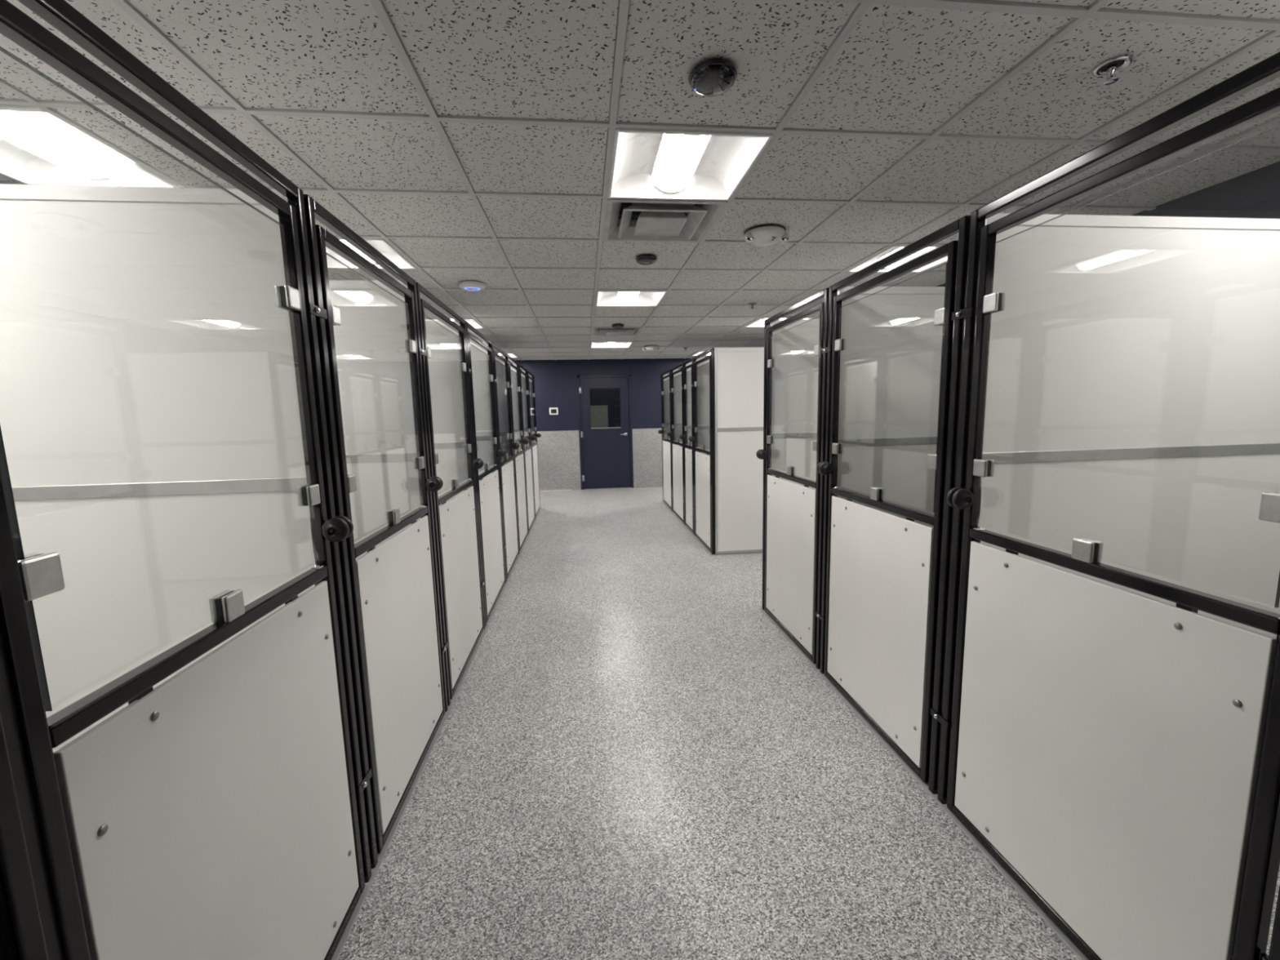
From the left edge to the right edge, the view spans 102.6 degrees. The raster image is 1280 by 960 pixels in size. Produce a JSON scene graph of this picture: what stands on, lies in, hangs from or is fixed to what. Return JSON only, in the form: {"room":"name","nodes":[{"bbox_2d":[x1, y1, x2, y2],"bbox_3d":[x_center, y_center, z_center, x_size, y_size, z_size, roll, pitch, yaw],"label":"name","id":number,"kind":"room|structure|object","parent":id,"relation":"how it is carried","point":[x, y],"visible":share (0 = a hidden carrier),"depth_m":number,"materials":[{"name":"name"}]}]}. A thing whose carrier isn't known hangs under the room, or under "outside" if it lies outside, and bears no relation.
{"room":"dog kennel","nodes":[
{"label":"dog kennel","id":0,"kind":"room"},
{"bbox_2d":[509,356,692,490],"bbox_3d":[-0.831,-1.122,9.818,5.620,2.598,0.128,-2,7,-6],"label":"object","id":1,"kind":"structure","parent":0,"point":[555,380],"depth_m":9.75,"materials":[{"name":"blue paint"}]},
{"bbox_2d":[549,407,558,414],"bbox_3d":[-1.620,-1.292,9.638,0.164,0.136,0.028,-2,7,-6],"label":"thermostat","id":2,"kind":"object","parent":1,"relation":"attached to","point":[553,411],"visible":1,"depth_m":9.62,"materials":[{"name":"white plastic"}]},
{"bbox_2d":[539,489,569,491],"bbox_3d":[-1.663,0.200,9.818,0.710,0.013,0.022,-2,7,-6],"label":"trim","id":3,"kind":"structure","parent":1,"relation":"attached to","point":[549,490],"depth_m":9.81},
{"bbox_2d":[577,374,633,489],"bbox_3d":[-0.656,-0.911,9.833,1.014,2.168,0.150,-2,7,-6],"label":"door","id":4,"kind":"structure","parent":1,"relation":"in","point":[606,454],"depth_m":9.83,"materials":[{"name":"blue paint"}]},
{"bbox_2d":[589,388,620,427],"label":"door window","id":5,"kind":"structure","parent":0,"point":[598,397],"depth_m":12.11,"materials":[{"name":"glass"}]},
{"bbox_2d":[590,404,608,427],"bbox_3d":[-1.101,-0.935,12.148,0.720,1.640,0.078,-2,7,-6],"label":"door","id":6,"kind":"structure","parent":5,"relation":"in","point":[599,414],"depth_m":12.11,"materials":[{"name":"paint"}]},
{"bbox_2d":[0,0,1279,360],"bbox_3d":[-0.149,-1.458,3.275,5.620,0.023,12.857,-2,7,-6],"label":"ceiling","id":7,"kind":"structure","parent":0,"point":[468,137],"depth_m":1.78,"materials":[{"name":"tile"}]},
{"bbox_2d":[0,106,178,187],"bbox_3d":[-2.255,-1.266,1.896,0.585,0.106,0.585,-2,7,-6],"label":"ceiling light","id":8,"kind":"object","parent":7,"relation":"attached to","point":[37,147],"visible":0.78,"depth_m":2.03,"materials":[{"name":"white plastic"}]},
{"bbox_2d":[325,238,416,268],"bbox_3d":[-1.782,-1.441,3.163,0.585,0.106,0.585,-2,7,-6],"label":"ceiling light","id":9,"kind":"object","parent":7,"relation":"attached to","point":[380,245],"visible":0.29,"depth_m":3.38,"materials":[{"name":"white plastic"}]},
{"bbox_2d":[425,318,484,328],"bbox_3d":[-2.048,-1.747,5.569,0.585,0.106,0.585,-2,7,-6],"label":"ceiling light","id":10,"kind":"object","parent":7,"relation":"attached to","point":[472,322],"visible":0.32,"depth_m":5.79,"materials":[{"name":"white plastic"}]},
{"bbox_2d":[457,280,485,290],"bbox_3d":[-1.294,-1.491,3.955,0.200,0.042,0.200,-2,7,-6],"label":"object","id":11,"kind":"object","parent":7,"relation":"attached to","point":[465,285],"visible":1,"depth_m":3.90,"materials":[{"name":"white plastic"}]},
{"bbox_2d":[498,353,517,357],"bbox_3d":[-2.381,-2.130,8.577,0.585,0.106,0.585,-2,7,-6],"label":"ceiling light","id":12,"kind":"object","parent":7,"relation":"attached to","point":[512,355],"visible":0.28,"depth_m":8.84,"materials":[{"name":"white plastic"}]},
{"bbox_2d":[591,342,632,347],"bbox_3d":[-0.429,-2.043,7.567,0.585,0.106,0.585,-2,7,-6],"label":"ceiling light","id":13,"kind":"object","parent":7,"relation":"attached to","point":[593,344],"visible":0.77,"depth_m":7.80,"materials":[{"name":"white plastic"}]},
{"bbox_2d":[591,327,642,335],"bbox_3d":[-0.296,-1.877,6.365,0.586,0.121,0.586,-2,7,-6],"label":"ceiling vent","id":14,"kind":"object","parent":7,"relation":"in","point":[596,331],"visible":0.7,"depth_m":6.32,"materials":[{"name":"metal"}]},
{"bbox_2d":[611,323,624,328],"bbox_3d":[-0.253,-1.768,5.909,0.148,0.044,0.148,-2,7,-6],"label":"dome camera","id":15,"kind":"object","parent":7,"relation":"attached to","point":[617,326],"visible":1,"depth_m":5.86,"materials":[{"name":"black plastic"}]},
{"bbox_2d":[595,290,666,306],"bbox_3d":[-0.096,-1.660,4.559,0.585,0.106,0.585,-2,7,-6],"label":"ceiling light","id":16,"kind":"object","parent":7,"relation":"attached to","point":[604,298],"visible":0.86,"depth_m":4.74,"materials":[{"name":"white plastic"}]},
{"bbox_2d":[635,253,657,265],"bbox_3d":[0.042,-1.448,3.385,0.148,0.044,0.148,-2,7,-6],"label":"dome camera","id":17,"kind":"object","parent":7,"relation":"attached to","point":[645,259],"visible":1,"depth_m":3.34,"materials":[{"name":"black plastic"}]},
{"bbox_2d":[643,345,660,351],"bbox_3d":[0.173,-2.018,7.886,0.264,0.075,0.234,-2,7,-6],"label":"emergency light","id":18,"kind":"object","parent":7,"relation":"attached to","point":[649,348],"visible":1,"depth_m":7.82,"materials":[{"name":"white plastic"}]},
{"bbox_2d":[603,189,727,242],"bbox_3d":[0.104,-1.418,2.756,0.586,0.121,0.586,-2,7,-6],"label":"ceiling vent","id":19,"kind":"object","parent":7,"relation":"in","point":[626,220],"visible":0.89,"depth_m":2.72,"materials":[{"name":"metal"}]},
{"bbox_2d":[608,128,773,200],"bbox_3d":[0.170,-1.354,2.153,0.585,0.106,0.585,-2,7,-6],"label":"ceiling light","id":20,"kind":"object","parent":7,"relation":"attached to","point":[646,163],"visible":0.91,"depth_m":2.19,"materials":[{"name":"white plastic"}]},
{"bbox_2d":[692,351,711,355],"bbox_3d":[1.256,-2.262,8.963,0.585,0.106,0.585,-2,7,-6],"label":"ceiling light","id":21,"kind":"object","parent":7,"relation":"attached to","point":[699,352],"visible":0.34,"depth_m":9.19,"materials":[{"name":"white plastic"}]},
{"bbox_2d":[688,57,737,97],"bbox_3d":[0.222,-1.216,1.563,0.148,0.044,0.148,-2,7,-6],"label":"dome camera","id":22,"kind":"object","parent":7,"relation":"attached to","point":[711,77],"visible":1,"depth_m":1.53,"materials":[{"name":"black plastic"}]},
{"bbox_2d":[747,302,757,308],"bbox_3d":[1.080,-1.670,4.928,0.092,0.045,0.092,-2,7,-6],"label":"sprinkler","id":23,"kind":"object","parent":7,"relation":"attached to","point":[752,304],"visible":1,"depth_m":4.92,"materials":[{"name":"silver metal"}]},
{"bbox_2d":[743,224,790,246],"bbox_3d":[0.718,-1.390,2.953,0.264,0.075,0.234,-2,7,-6],"label":"emergency light","id":24,"kind":"object","parent":7,"relation":"attached to","point":[763,235],"visible":1,"depth_m":2.89,"materials":[{"name":"white plastic"}]},
{"bbox_2d":[744,317,812,327],"bbox_3d":[1.589,-1.879,5.955,0.585,0.106,0.585,-2,7,-6],"label":"ceiling light","id":25,"kind":"object","parent":7,"relation":"attached to","point":[759,322],"visible":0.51,"depth_m":6.18,"materials":[{"name":"white plastic"}]},
{"bbox_2d":[846,244,947,272],"bbox_3d":[1.856,-1.573,3.549,0.585,0.106,0.585,-2,7,-6],"label":"ceiling light","id":26,"kind":"object","parent":7,"relation":"attached to","point":[894,248],"visible":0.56,"depth_m":3.67,"materials":[{"name":"white plastic"}]},
{"bbox_2d":[1092,55,1133,84],"bbox_3d":[1.442,-1.242,1.569,0.092,0.045,0.092,-2,7,-6],"label":"sprinkler","id":27,"kind":"object","parent":7,"relation":"attached to","point":[1109,68],"visible":1,"depth_m":1.56,"materials":[{"name":"silver metal"}]},
{"bbox_2d":[1099,59,1124,71],"bbox_3d":[1.441,-1.264,1.566,0.058,0.001,0.058,-2,7,-6],"label":"sprinkler head","id":28,"kind":"object","parent":27,"relation":"on","point":[1117,64],"depth_m":1.56,"materials":[{"name":"black"}]},
{"bbox_2d":[337,486,1279,959],"bbox_3d":[-0.229,0.872,4.830,5.820,0.100,15.557,-2,7,-6],"label":"floor","id":29,"kind":"structure","parent":0,"point":[630,759],"depth_m":1.89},
{"bbox_2d":[0,183,315,752],"bbox_3d":[-1.799,0.270,1.401,1.802,2.028,0.020,-2,7,-6],"label":"glass panel","id":30,"kind":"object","parent":29,"relation":"on","point":[150,420],"depth_m":1.39,"materials":[{"name":"glass"}]},
{"bbox_2d":[331,507,541,959],"bbox_3d":[-1.120,0.957,3.912,0.066,0.007,8.320,-2,7,-6],"label":"trim","id":31,"kind":"structure","parent":30,"relation":"attached to","point":[344,939],"depth_m":1.90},
{"bbox_2d":[0,0,371,959],"bbox_3d":[-0.802,0.297,1.049,0.100,2.036,0.900,-2,7,-6],"label":"kennel front","id":32,"kind":"object","parent":31,"relation":"on","point":[220,813],"visible":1,"depth_m":0.93,"materials":[{"name":"white plastic"}]},
{"bbox_2d":[308,302,327,319],"bbox_3d":[-0.890,-0.463,1.408,0.034,0.028,0.092,-2,7,-6],"label":"clamp","id":33,"kind":"object","parent":32,"relation":"attached to","point":[316,310],"visible":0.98,"depth_m":1.40,"materials":[{"name":"silver metal"}]},
{"bbox_2d":[357,768,372,796],"bbox_3d":[-0.858,0.937,1.589,0.034,0.028,0.092,-2,7,-6],"label":"clamp","id":34,"kind":"object","parent":32,"relation":"attached to","point":[365,780],"visible":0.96,"depth_m":1.58,"materials":[{"name":"silver metal"}]},
{"bbox_2d":[303,194,448,868],"bbox_3d":[-0.903,0.182,1.958,0.100,2.036,0.908,-2,7,-6],"label":"kennel front","id":35,"kind":"object","parent":31,"relation":"on","point":[392,597],"visible":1,"depth_m":1.81,"materials":[{"name":"white plastic"}]},
{"bbox_2d":[441,641,447,654],"bbox_3d":[-0.960,0.821,2.503,0.034,0.028,0.092,-2,7,-6],"label":"clamp","id":36,"kind":"object","parent":35,"relation":"attached to","point":[445,646],"visible":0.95,"depth_m":2.49,"materials":[{"name":"silver metal"}]},
{"bbox_2d":[415,281,484,706],"bbox_3d":[-1.007,0.063,2.896,0.100,2.036,0.957,-2,7,-6],"label":"kennel front","id":37,"kind":"object","parent":31,"relation":"on","point":[456,527],"visible":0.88,"depth_m":2.81,"materials":[{"name":"white plastic"}]},
{"bbox_2d":[418,347,426,355],"bbox_3d":[-0.991,-0.579,2.321,0.034,0.028,0.092,-2,7,-6],"label":"clamp","id":38,"kind":"object","parent":37,"relation":"attached to","point":[421,351],"visible":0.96,"depth_m":2.31,"materials":[{"name":"silver metal"}]},
{"bbox_2d":[465,320,506,626],"bbox_3d":[-1.113,-0.059,3.853,0.100,2.036,0.948,-2,7,-6],"label":"kennel front","id":39,"kind":"object","parent":31,"relation":"on","point":[488,488],"visible":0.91,"depth_m":3.83,"materials":[{"name":"white plastic"}]},
{"bbox_2d":[492,342,519,581],"bbox_3d":[-1.216,-0.177,4.782,0.100,2.036,0.901,-2,7,-6],"label":"kennel front","id":40,"kind":"object","parent":31,"relation":"on","point":[508,485],"visible":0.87,"depth_m":4.81,"materials":[{"name":"white plastic"}]},
{"bbox_2d":[495,355,510,465],"bbox_3d":[-2.213,-0.204,5.134,1.802,2.028,0.020,-2,7,-6],"label":"glass panel","id":41,"kind":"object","parent":40,"relation":"attached to","point":[500,368],"depth_m":5.15,"materials":[{"name":"glass"}]},
{"bbox_2d":[508,355,528,553],"bbox_3d":[-1.314,-0.291,5.674,0.100,2.036,0.872,-2,7,-6],"label":"kennel front","id":42,"kind":"object","parent":31,"relation":"on","point":[519,461],"visible":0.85,"depth_m":5.71,"materials":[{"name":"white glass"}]},
{"bbox_2d":[510,364,520,457],"bbox_3d":[-2.310,-0.316,6.012,1.802,2.028,0.020,-2,7,-6],"label":"glass panel","id":43,"kind":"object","parent":42,"relation":"attached to","point":[512,371],"depth_m":6.03,"materials":[{"name":"glass"}]},
{"bbox_2d":[520,364,535,533],"bbox_3d":[-1.412,-0.403,6.557,0.100,2.036,0.882,-2,7,-6],"label":"kennel front","id":44,"kind":"object","parent":31,"relation":"on","point":[524,381],"visible":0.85,"depth_m":6.56,"materials":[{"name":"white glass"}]},
{"bbox_2d":[528,371,541,517],"bbox_3d":[-1.510,-0.516,7.444,0.100,2.036,0.882,-2,7,-6],"label":"kennel front","id":45,"kind":"object","parent":31,"relation":"on","point":[531,384],"visible":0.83,"depth_m":7.46,"materials":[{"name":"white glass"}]},
{"bbox_2d":[328,280,421,559],"bbox_3d":[-1.900,0.154,2.314,1.802,2.028,0.020,-2,7,-6],"label":"glass panel","id":46,"kind":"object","parent":29,"relation":"on","point":[373,362],"depth_m":2.32,"materials":[{"name":"glass"}]},
{"bbox_2d":[425,320,468,506],"bbox_3d":[-2.007,0.032,3.276,1.802,2.028,0.020,-2,7,-6],"label":"glass panel","id":47,"kind":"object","parent":29,"relation":"on","point":[445,375],"depth_m":3.29,"materials":[{"name":"glass"}]},
{"bbox_2d":[470,342,493,480],"bbox_3d":[-2.112,-0.089,4.228,1.802,2.028,0.020,-2,7,-6],"label":"glass panel","id":48,"kind":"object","parent":29,"relation":"on","point":[481,384],"depth_m":4.24,"materials":[{"name":"glass"}]},
{"bbox_2d":[714,346,764,554],"bbox_3d":[1.620,-0.291,5.132,1.779,2.028,0.020,-2,7,-6],"label":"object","id":49,"kind":"structure","parent":29,"relation":"on","point":[739,372],"depth_m":5.05,"materials":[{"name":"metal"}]},
{"bbox_2d":[662,501,717,555],"bbox_3d":[0.570,0.550,6.754,0.066,0.007,3.258,-2,7,-6],"label":"trim","id":50,"kind":"structure","parent":49,"relation":"attached to","point":[678,518],"depth_m":6.14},
{"bbox_2d":[657,369,672,511],"bbox_3d":[0.381,-0.602,7.778,0.100,2.036,0.890,-2,7,-6],"label":"kennel front","id":51,"kind":"object","parent":50,"relation":"on","point":[666,446],"visible":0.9,"depth_m":7.84,"materials":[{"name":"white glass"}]},
{"bbox_2d":[662,373,670,442],"bbox_3d":[1.269,-0.694,8.305,1.779,2.028,0.020,-2,7,-6],"label":"glass panel","id":52,"kind":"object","parent":51,"relation":"attached to","point":[666,384],"depth_m":8.15,"materials":[{"name":"glass"}]},
{"bbox_2d":[666,363,684,524],"bbox_3d":[0.480,-0.488,6.883,0.100,2.036,0.891,-2,7,-6],"label":"kennel front","id":53,"kind":"object","parent":50,"relation":"on","point":[677,451],"visible":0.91,"depth_m":6.93,"materials":[{"name":"white plastic"}]},
{"bbox_2d":[672,368,682,445],"bbox_3d":[1.366,-0.583,7.429,1.779,2.028,0.020,-2,7,-6],"label":"glass panel","id":54,"kind":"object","parent":53,"relation":"attached to","point":[677,380],"depth_m":7.27,"materials":[{"name":"glass"}]},
{"bbox_2d":[679,357,694,534],"bbox_3d":[0.562,-0.394,6.146,0.100,2.036,0.566,-2,7,-6],"label":"kennel front","id":55,"kind":"object","parent":50,"relation":"on","point":[688,452],"visible":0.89,"depth_m":6.21,"materials":[{"name":"white plastic"}]},
{"bbox_2d":[685,362,692,449],"bbox_3d":[1.465,-0.469,6.533,1.779,2.028,0.020,-2,7,-6],"label":"glass panel","id":56,"kind":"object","parent":55,"relation":"attached to","point":[688,373],"depth_m":6.37,"materials":[{"name":"glass"}]},
{"bbox_2d":[688,347,715,554],"bbox_3d":[0.640,-0.304,5.436,0.100,2.036,0.839,-2,7,-6],"label":"kennel front","id":57,"kind":"object","parent":50,"relation":"on","point":[704,464],"visible":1,"depth_m":5.35,"materials":[{"name":"white plastic"}]},
{"bbox_2d":[696,357,710,455],"bbox_3d":[1.529,-0.396,5.957,1.779,2.028,0.020,-2,7,-6],"label":"glass panel","id":58,"kind":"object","parent":57,"relation":"attached to","point":[703,371],"depth_m":5.80,"materials":[{"name":"glass"}]},
{"bbox_2d":[936,160,1279,286],"bbox_3d":[2.715,-0.412,3.725,0.108,2.598,13.057,-2,7,-6],"label":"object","id":59,"kind":"structure","parent":0,"point":[1255,193],"depth_m":2.39,"materials":[{"name":"blue paint"}]},
{"bbox_2d":[977,213,1279,639],"bbox_3d":[1.983,0.126,1.857,1.779,2.028,0.020,-2,7,-6],"label":"glass panel","id":60,"kind":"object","parent":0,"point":[1132,406],"depth_m":1.77,"materials":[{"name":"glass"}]},
{"bbox_2d":[760,608,1088,959],"bbox_3d":[1.107,1.167,1.898,0.066,0.007,3.732,-2,7,-6],"label":"trim","id":61,"kind":"structure","parent":60,"relation":"attached to","point":[1038,910],"depth_m":1.76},
{"bbox_2d":[755,287,829,669],"bbox_3d":[0.894,-0.013,3.147,0.100,2.036,0.908,-2,7,-6],"label":"kennel front","id":62,"kind":"object","parent":61,"relation":"on","point":[793,513],"visible":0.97,"depth_m":3.08,"materials":[{"name":"white plastic"}]},
{"bbox_2d":[769,319,819,489],"bbox_3d":[1.781,-0.106,3.682,1.779,2.028,0.020,-2,7,-6],"label":"glass panel","id":63,"kind":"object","parent":62,"relation":"attached to","point":[795,372],"depth_m":3.54,"materials":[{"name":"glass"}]},
{"bbox_2d":[822,346,831,353],"bbox_3d":[0.950,-0.659,2.601,0.034,0.028,0.092,-2,7,-6],"label":"clamp","id":64,"kind":"object","parent":62,"relation":"attached to","point":[826,349],"visible":0.98,"depth_m":2.59,"materials":[{"name":"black metal"}]},
{"bbox_2d":[817,215,970,794],"bbox_3d":[0.996,0.104,2.224,0.100,2.036,0.928,-2,7,-6],"label":"kennel front","id":65,"kind":"object","parent":61,"relation":"on","point":[886,577],"visible":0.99,"depth_m":2.08,"materials":[{"name":"white plastic"}]},
{"bbox_2d":[815,611,823,622],"bbox_3d":[0.982,0.740,2.783,0.034,0.028,0.092,-2,7,-6],"label":"clamp","id":66,"kind":"object","parent":65,"relation":"attached to","point":[819,615],"visible":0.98,"depth_m":2.78,"materials":[{"name":"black metal"}]},
{"bbox_2d":[836,286,945,527],"bbox_3d":[1.879,0.007,2.789,1.779,2.028,0.020,-2,7,-6],"label":"glass panel","id":67,"kind":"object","parent":65,"relation":"attached to","point":[891,361],"depth_m":2.66,"materials":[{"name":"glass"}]},
{"bbox_2d":[951,306,973,320],"bbox_3d":[1.053,-0.541,1.669,0.034,0.028,0.092,-2,7,-6],"label":"clamp","id":68,"kind":"object","parent":65,"relation":"attached to","point":[962,313],"visible":0.98,"depth_m":1.66,"materials":[{"name":"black metal"}]},
{"bbox_2d":[937,51,1279,959],"bbox_3d":[1.098,0.222,1.299,0.100,2.036,0.912,-2,7,-6],"label":"kennel front","id":69,"kind":"object","parent":61,"relation":"on","point":[1114,750],"visible":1,"depth_m":1.24,"materials":[{"name":"white plastic"}]},
{"bbox_2d":[930,707,948,728],"bbox_3d":[1.085,0.859,1.850,0.034,0.028,0.092,-2,7,-6],"label":"clamp","id":70,"kind":"object","parent":69,"relation":"attached to","point":[938,717],"visible":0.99,"depth_m":1.85,"materials":[{"name":"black metal"}]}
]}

